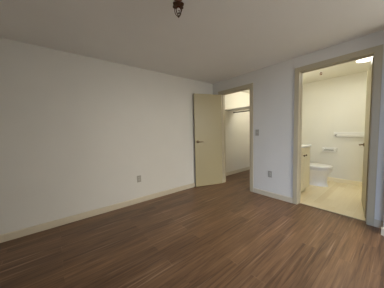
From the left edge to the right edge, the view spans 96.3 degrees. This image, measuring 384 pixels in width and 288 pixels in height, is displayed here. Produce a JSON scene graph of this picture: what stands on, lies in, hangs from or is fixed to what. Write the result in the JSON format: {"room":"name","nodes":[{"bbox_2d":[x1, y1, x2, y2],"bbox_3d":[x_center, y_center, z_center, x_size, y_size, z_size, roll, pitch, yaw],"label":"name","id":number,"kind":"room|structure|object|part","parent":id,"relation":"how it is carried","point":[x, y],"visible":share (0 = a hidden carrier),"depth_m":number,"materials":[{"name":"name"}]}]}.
{"room":"empty bedroom","nodes":[
{"label":"empty bedroom","id":0,"kind":"room"},
{"bbox_2d":[0,38,212,234],"bbox_3d":[-1.178,-0.113,2.792,4.491,2.294,0.120,-5,5,-39],"label":"wall","id":1,"kind":"structure","parent":0,"point":[78,132],"depth_m":2.42,"materials":[{"name":"paint"}]},
{"bbox_2d":[0,183,195,242],"bbox_3d":[-1.115,0.990,2.814,4.271,0.088,0.014,-5,5,-39],"label":"baseboard","id":2,"kind":"structure","parent":1,"relation":"attached to","point":[48,225],"depth_m":2.45,"materials":[{"name":"beige paint"}]},
{"bbox_2d":[0,169,383,287],"bbox_3d":[0.952,1.089,1.869,6.280,0.080,4.312,-5,5,-39],"label":"floor","id":3,"kind":"structure","parent":0,"point":[227,234],"depth_m":1.82,"materials":[{"name":"brown wood"}]},
{"bbox_2d":[301,144,311,191],"bbox_3d":[1.841,0.397,3.306,0.654,1.048,0.606,-5,5,-39],"label":"bathroom vanity","id":4,"kind":"object","parent":3,"relation":"on","point":[305,154],"visible":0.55,"depth_m":3.14,"materials":[{"name":"beige paint"}]},
{"bbox_3d":[1.894,0.502,3.012,0.294,0.657,0.018,-5,5,-39],"label":"door","id":5,"kind":"part","parent":4,"relation":"part of","materials":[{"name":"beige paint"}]},
{"bbox_3d":[2.003,0.113,3.081,0.600,0.083,0.018,-5,5,-39],"label":"false drawer","id":6,"kind":"part","parent":4,"relation":"part of","materials":[{"name":"beige paint"}]},
{"bbox_3d":[2.132,0.482,3.204,0.294,0.657,0.018,-5,5,-39],"label":"door","id":7,"kind":"part","parent":4,"relation":"part of","materials":[{"name":"beige paint"}]},
{"bbox_2d":[309,163,332,186],"bbox_3d":[2.592,0.493,3.787,0.450,0.747,0.805,-5,5,-39],"label":"toilet","id":8,"kind":"object","parent":3,"relation":"on","point":[319,173],"visible":0.49,"depth_m":3.56,"materials":[{"name":"white ceramic"}]},
{"bbox_3d":[2.673,0.493,3.687,0.384,0.030,0.543,-5,5,-39],"label":"seat","id":9,"kind":"part","parent":8,"relation":"part of","materials":[{"name":"white plastic"}]},
{"bbox_3d":[2.672,0.452,3.684,0.384,0.049,0.548,-5,5,-39],"label":"lid","id":10,"kind":"part","parent":8,"relation":"part of","materials":[{"name":"white ceramic"}]},
{"bbox_2d":[299,203,364,221],"bbox_3d":[1.977,0.975,2.487,0.030,0.006,0.774,-5,5,-39],"label":"threshold","id":11,"kind":"object","parent":3,"relation":"on","point":[299,203],"visible":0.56,"depth_m":2.44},
{"bbox_2d":[0,0,383,83],"bbox_3d":[0.919,-1.286,1.662,6.480,0.100,4.422,-5,5,-39],"label":"ceiling","id":12,"kind":"structure","parent":0,"point":[211,41],"depth_m":1.86,"materials":[{"name":"paint"}]},
{"bbox_2d":[173,0,183,17],"bbox_3d":[-0.112,-1.112,1.405,0.100,0.157,0.089,-5,5,-39],"label":"ceiling light","id":13,"kind":"object","parent":12,"relation":"attached to","point":[178,5],"visible":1,"depth_m":1.39,"materials":[{"name":"brown metal"}]},
{"bbox_2d":[355,56,372,62],"bbox_3d":[2.766,-1.339,2.735,0.250,0.045,0.250,-5,5,-39],"label":"bathroom ceiling light","id":14,"kind":"object","parent":12,"relation":"attached to","point":[368,58],"visible":0.7,"depth_m":2.71,"materials":[{"name":"white glass"}]},
{"bbox_2d":[225,92,249,171],"bbox_3d":[1.235,-0.326,4.870,1.889,2.294,0.100,-5,5,-39],"label":"wall","id":15,"kind":"structure","parent":0,"point":[237,125],"depth_m":4.84,"materials":[{"name":"paint"}]},
{"bbox_2d":[225,106,249,110],"bbox_3d":[1.404,-0.870,4.141,0.430,0.024,1.200,-5,5,-39],"label":"closet shelf","id":16,"kind":"object","parent":15,"relation":"attached to","point":[247,107],"visible":0.49,"depth_m":4.31,"materials":[{"name":"white wood"}]},
{"bbox_2d":[226,166,249,175],"bbox_3d":[1.299,0.776,4.905,1.889,0.088,0.014,-5,5,-39],"label":"baseboard","id":17,"kind":"structure","parent":15,"relation":"attached to","point":[246,168],"depth_m":4.89,"materials":[{"name":"beige paint"}]},
{"bbox_2d":[213,30,383,226],"bbox_3d":[1.880,-0.170,2.488,0.120,2.294,4.202,-5,5,-39],"label":"wall","id":18,"kind":"structure","parent":0,"point":[273,85],"depth_m":2.88,"materials":[{"name":"paint"}]},
{"bbox_2d":[193,93,221,186],"bbox_3d":[0.365,-0.079,3.769,0.654,1.986,0.159,-3,4,-19],"label":"door","id":19,"kind":"structure","parent":18,"relation":"in","point":[207,107],"depth_m":3.74,"materials":[{"name":"beige paint"}]},
{"bbox_2d":[218,83,252,191],"bbox_3d":[0.943,-0.123,3.651,0.152,2.081,0.864,-5,5,-39],"label":"door frame","id":20,"kind":"structure","parent":18,"relation":"attached to","point":[223,93],"depth_m":3.53,"materials":[{"name":"beige paint"}]},
{"bbox_2d":[253,188,292,202],"bbox_3d":[1.417,0.906,3.066,0.014,0.088,0.698,-5,5,-39],"label":"baseboard","id":21,"kind":"structure","parent":18,"relation":"attached to","point":[255,190],"depth_m":3.03,"materials":[{"name":"beige paint"}]},
{"bbox_2d":[292,44,383,225],"bbox_3d":[1.950,-0.085,2.411,0.152,2.131,0.913,-5,5,-39],"label":"door frame","id":22,"kind":"structure","parent":18,"relation":"attached to","point":[376,52],"depth_m":2.11,"materials":[{"name":"beige paint"}]},
{"bbox_2d":[359,58,372,217],"bbox_3d":[2.519,-0.069,2.427,0.166,2.044,0.757,2,5,37],"label":"door","id":23,"kind":"structure","parent":18,"relation":"in","point":[365,144],"depth_m":2.37,"materials":[{"name":"beige paint"}]},
{"bbox_2d":[374,219,382,227],"bbox_3d":[2.233,0.958,2.063,0.014,0.088,0.069,-5,5,-39],"label":"baseboard","id":24,"kind":"structure","parent":18,"relation":"attached to","point":[377,223],"depth_m":2.06,"materials":[{"name":"beige paint"}]},
{"bbox_2d":[302,71,367,181],"bbox_3d":[3.342,-0.293,3.670,0.130,2.294,1.900,-5,5,-39],"label":"wall","id":25,"kind":"structure","parent":0,"point":[337,104],"depth_m":3.76,"materials":[{"name":"paint"}]},
{"bbox_2d":[322,147,336,152],"bbox_3d":[3.085,0.133,3.869,0.075,0.110,0.276,-5,5,-39],"label":"toilet paper holder","id":26,"kind":"object","parent":25,"relation":"attached to","point":[324,149],"visible":1,"depth_m":3.87,"materials":[{"name":"silver metal"}]},
{"bbox_2d":[327,177,361,185],"bbox_3d":[3.283,0.808,3.743,0.014,0.090,1.800,-5,5,-39],"label":"baseboard","id":27,"kind":"structure","parent":25,"relation":"attached to","point":[351,182],"depth_m":3.71,"materials":[{"name":"beige paint"}]},
{"bbox_2d":[333,132,364,136],"bbox_3d":[3.306,-0.193,3.552,0.086,0.107,0.615,-5,5,-39],"label":"towel bar","id":28,"kind":"object","parent":25,"relation":"attached to","point":[336,134],"visible":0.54,"depth_m":3.60,"materials":[{"name":"white metal"}]}
]}

